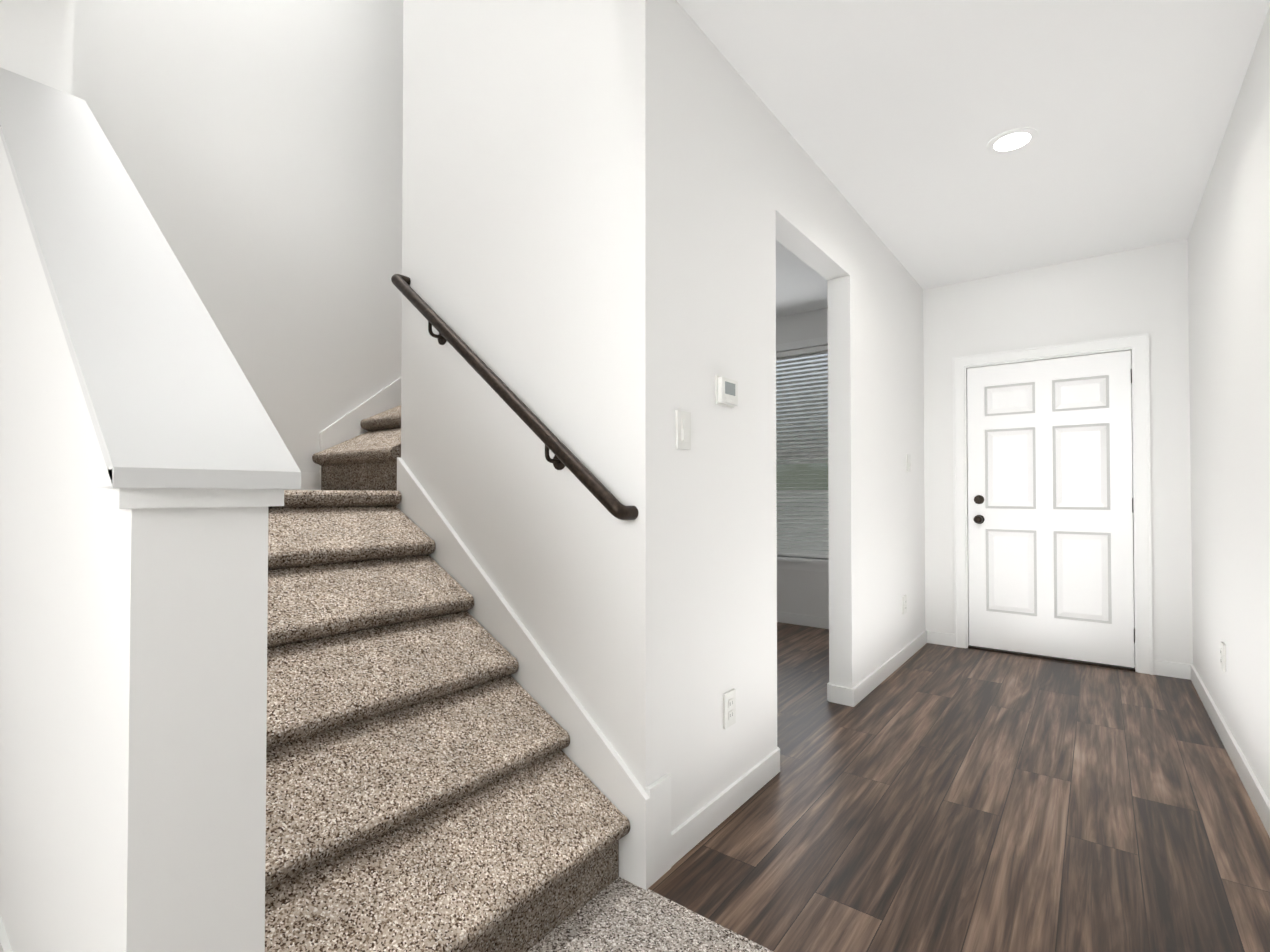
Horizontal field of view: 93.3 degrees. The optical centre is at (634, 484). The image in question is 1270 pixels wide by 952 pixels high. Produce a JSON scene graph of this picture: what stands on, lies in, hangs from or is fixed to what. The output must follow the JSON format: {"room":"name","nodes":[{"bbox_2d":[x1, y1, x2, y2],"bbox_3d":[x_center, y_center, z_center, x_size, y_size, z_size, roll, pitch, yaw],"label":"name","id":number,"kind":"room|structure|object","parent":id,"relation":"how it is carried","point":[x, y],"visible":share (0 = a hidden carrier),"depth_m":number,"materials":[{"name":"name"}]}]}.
{"room":"entrance hallway","nodes":[
{"label":"entrance hallway","id":0,"kind":"room"},
{"bbox_2d":[0,0,267,951],"bbox_3d":[-2.206,-0.181,2.088,4.020,2.630,0.165,-1,-1,38],"label":"wall","id":1,"kind":"structure","parent":0,"point":[133,688],"depth_m":0.91,"materials":[{"name":"white paint"}]},
{"bbox_2d":[0,916,12,951],"bbox_3d":[-2.208,1.088,1.959,3.912,0.090,0.012,-1,-1,38],"label":"baseboard","id":2,"kind":"structure","parent":1,"relation":"attached to","point":[5,946],"depth_m":1.36,"materials":[{"name":"white paint"}]},
{"bbox_2d":[0,67,300,488],"bbox_3d":[-1.170,-0.591,1.295,1.495,1.204,0.221,-1,-1,38],"label":"trim","id":3,"kind":"structure","parent":1,"relation":"on","point":[172,400],"depth_m":1.03,"materials":[{"name":"white paint"}]},
{"bbox_2d":[95,469,283,508],"bbox_3d":[-0.618,0.007,0.860,0.090,0.050,0.221,-1,-1,38],"label":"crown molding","id":4,"kind":"structure","parent":1,"relation":"attached to","point":[128,498],"depth_m":0.82,"materials":[{"name":"white paint"}]},
{"bbox_2d":[72,0,402,471],"bbox_3d":[-1.553,-1.553,3.018,0.120,5.400,2.075,-1,-1,38],"label":"wall","id":5,"kind":"structure","parent":0,"point":[257,146],"depth_m":2.78,"materials":[{"name":"white paint"}]},
{"bbox_2d":[284,472,319,489],"bbox_3d":[-1.834,-0.023,2.524,0.012,0.086,0.984,-1,-1,38],"label":"baseboard","id":6,"kind":"structure","parent":5,"relation":"attached to","point":[309,480],"depth_m":2.88,"materials":[{"name":"white paint"}]},
{"bbox_2d":[319,377,400,489],"bbox_3d":[-1.200,-0.536,3.350,0.018,1.135,1.085,-1,-1,38],"label":"trim","id":7,"kind":"structure","parent":5,"relation":"attached to","point":[347,426],"depth_m":3.06,"materials":[{"name":"white paint"}]},
{"bbox_2d":[401,0,669,791],"bbox_3d":[-0.432,-1.565,2.163,1.260,5.400,0.120,-1,-1,38],"label":"wall","id":8,"kind":"structure","parent":0,"point":[535,224],"depth_m":1.94,"materials":[{"name":"white paint"}]},
{"bbox_2d":[391,274,638,519],"bbox_3d":[-0.493,-0.377,2.067,1.212,0.964,0.078,-1,-1,38],"label":"handrail","id":9,"kind":"object","parent":8,"relation":"attached to","point":[603,495],"visible":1,"depth_m":1.92,"materials":[{"name":"brown metal"}]},
{"bbox_2d":[397,457,670,889],"bbox_3d":[-0.436,0.508,2.117,1.275,1.253,0.125,-1,-1,38],"label":"trim","id":10,"kind":"structure","parent":8,"relation":"attached to","point":[589,751],"depth_m":1.87,"materials":[{"name":"white paint"}]},
{"bbox_2d":[669,0,924,831],"bbox_3d":[1.082,-0.166,3.173,0.120,2.630,3.360,-1,-1,38],"label":"wall","id":11,"kind":"structure","parent":0,"point":[750,183],"depth_m":2.25,"materials":[{"name":"white paint"}]},
{"bbox_2d":[675,410,690,449],"bbox_3d":[0.152,-0.169,1.857,0.016,0.118,0.074,-1,-1,38],"label":"light switch","id":12,"kind":"object","parent":11,"relation":"attached to","point":[683,430],"visible":1,"depth_m":1.84,"materials":[{"name":"white plastic"}]},
{"bbox_2d":[671,747,779,866],"bbox_3d":[0.340,1.089,2.086,0.012,0.090,0.785,-1,-1,38],"label":"baseboard","id":13,"kind":"structure","parent":11,"relation":"attached to","point":[694,830],"depth_m":2.01,"materials":[{"name":"white paint"}]},
{"bbox_2d":[715,375,737,407],"bbox_3d":[0.318,-0.321,2.066,0.026,0.096,0.124,-1,-1,38],"label":"thermostat","id":14,"kind":"object","parent":11,"relation":"attached to","point":[726,391],"visible":1,"depth_m":2.04,"materials":[{"name":"white plastic"}]},
{"bbox_2d":[723,688,735,728],"bbox_3d":[0.328,0.774,2.074,0.012,0.118,0.074,-1,-1,38],"label":"outlet","id":15,"kind":"object","parent":11,"relation":"attached to","point":[729,708],"visible":1,"depth_m":2.06,"materials":[{"name":"white plastic"}]},
{"bbox_2d":[827,682,843,702],"bbox_3d":[1.530,1.114,3.844,0.012,0.090,1.662,-1,-1,38],"label":"baseboard","id":16,"kind":"structure","parent":11,"relation":"attached to","point":[834,692],"depth_m":3.16,"materials":[{"name":"white paint"}]},
{"bbox_2d":[844,630,931,706],"bbox_3d":[1.635,1.113,3.782,0.032,0.090,1.692,-1,-1,38],"label":"baseboard","id":17,"kind":"structure","parent":11,"relation":"attached to","point":[852,696],"depth_m":3.54,"materials":[{"name":"white paint"}]},
{"bbox_2d":[902,595,906,614],"bbox_3d":[1.782,0.791,3.959,0.012,0.118,0.074,-1,-1,38],"label":"outlet","id":18,"kind":"object","parent":11,"relation":"attached to","point":[904,600],"visible":0.98,"depth_m":3.94,"materials":[{"name":"white plastic"}]},
{"bbox_2d":[907,454,910,471],"bbox_3d":[1.863,-0.148,4.074,0.016,0.118,0.074,-1,-1,38],"label":"light switch","id":19,"kind":"object","parent":11,"relation":"attached to","point":[908,462],"visible":1,"depth_m":4.06,"materials":[{"name":"white plastic"}]},
{"bbox_2d":[648,622,1269,951],"bbox_3d":[0.775,1.203,3.403,4.070,0.100,3.640,-1,-1,38],"label":"floor","id":20,"kind":"structure","parent":0,"point":[928,797],"depth_m":2.01,"materials":[{"name":"brown wood"}]},
{"bbox_2d":[265,405,629,951],"bbox_3d":[-0.735,0.115,2.364,1.940,2.046,2.069,-1,-1,38],"label":"staircase","id":21,"kind":"structure","parent":20,"relation":"on","point":[431,786],"depth_m":1.60,"materials":[{"name":"carpet"}]},
{"bbox_2d":[527,877,772,951],"bbox_3d":[-2.318,1.164,0.637,5.590,0.100,4.520,-1,-1,38],"label":"floor carpet","id":22,"kind":"object","parent":20,"relation":"on","point":[619,914],"depth_m":1.52,"materials":[{"name":"beige carpet"}]},
{"bbox_2d":[676,0,1269,316],"bbox_3d":[0.617,-1.635,2.845,3.590,0.300,4.780,-1,-1,38],"label":"ceiling","id":23,"kind":"structure","parent":0,"point":[894,117],"depth_m":2.40,"materials":[{"name":"white paint"}]},
{"bbox_2d":[987,127,1037,153],"bbox_3d":[1.630,-1.485,2.592,0.190,0.006,0.190,-1,-1,38],"label":"recessed light","id":24,"kind":"object","parent":23,"relation":"in","point":[1012,140],"visible":1,"depth_m":2.58,"materials":[{"name":"white paint"}]},
{"bbox_2d":[776,239,1192,663],"bbox_3d":[1.841,-0.143,4.804,4.070,2.630,0.150,-1,-1,38],"label":"wall","id":25,"kind":"structure","parent":0,"point":[1143,290],"depth_m":3.93,"materials":[{"name":"white paint"}]},
{"bbox_2d":[776,336,828,572],"bbox_3d":[1.450,-0.249,5.069,1.030,1.930,0.180,-1,-1,38],"label":"window","id":26,"kind":"structure","parent":25,"relation":"in","point":[801,455],"depth_m":5.04,"materials":[{"name":"white plastic"}]},
{"bbox_2d":[776,345,828,557],"bbox_3d":[1.444,-0.273,5.061,0.854,1.754,0.048,-1,-1,38],"label":"window blinds","id":27,"kind":"object","parent":26,"relation":"attached to","point":[787,540],"visible":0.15,"depth_m":5.08,"materials":[{"name":"white plastic"}]},
{"bbox_2d":[777,611,828,628],"bbox_3d":[1.356,1.131,5.058,1.770,0.090,0.012,-1,-1,38],"label":"baseboard","id":28,"kind":"structure","parent":25,"relation":"attached to","point":[783,617],"depth_m":5.01,"materials":[{"name":"white paint"}]},
{"bbox_2d":[967,350,1134,667],"bbox_3d":[2.746,0.151,4.012,0.920,1.984,0.112,-1,-1,38],"label":"entry door","id":29,"kind":"structure","parent":25,"relation":"in","point":[1050,532],"depth_m":4.00,"materials":[{"name":"white paint"}]},
{"bbox_2d":[968,645,1134,671],"bbox_3d":[2.784,1.155,4.056,0.917,0.014,0.154,-1,-1,38],"label":"door threshold sill","id":30,"kind":"structure","parent":25,"relation":"attached to","point":[1055,658],"depth_m":3.97,"materials":[{"name":"brown metal"}]},
{"bbox_2d":[952,333,1152,674],"bbox_3d":[2.777,0.118,4.062,1.081,2.088,0.176,-1,-1,38],"label":"door frame","id":31,"kind":"structure","parent":25,"relation":"attached to","point":[1137,345],"depth_m":3.78,"materials":[{"name":"white paint"}]},
{"bbox_2d":[1188,7,1269,800],"bbox_3d":[0.959,-0.204,0.427,0.120,2.630,8.160,-1,-1,38],"label":"wall","id":32,"kind":"structure","parent":0,"point":[1229,298],"depth_m":2.39,"materials":[{"name":"white paint"}]},
{"bbox_2d":[1220,642,1225,671],"bbox_3d":[2.610,0.762,2.664,0.012,0.118,0.074,-1,-1,38],"label":"outlet","id":33,"kind":"object","parent":32,"relation":"attached to","point":[1223,655],"visible":1,"depth_m":2.64,"materials":[{"name":"white plastic"}]},
{"bbox_2d":[1184,663,1269,836],"bbox_3d":[0.897,1.066,0.438,0.012,0.090,7.890,-1,-1,38],"label":"baseboard","id":34,"kind":"structure","parent":32,"relation":"attached to","point":[1257,795],"depth_m":2.42,"materials":[{"name":"white paint"}]},
{"label":"outside","id":35,"kind":"structure","parent":0,"visible":0},
{"bbox_2d":[776,354,828,550],"bbox_3d":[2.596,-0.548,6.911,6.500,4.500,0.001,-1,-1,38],"label":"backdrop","id":36,"kind":"structure","parent":35,"point":[799,480],"depth_m":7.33,"materials":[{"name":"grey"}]}
]}

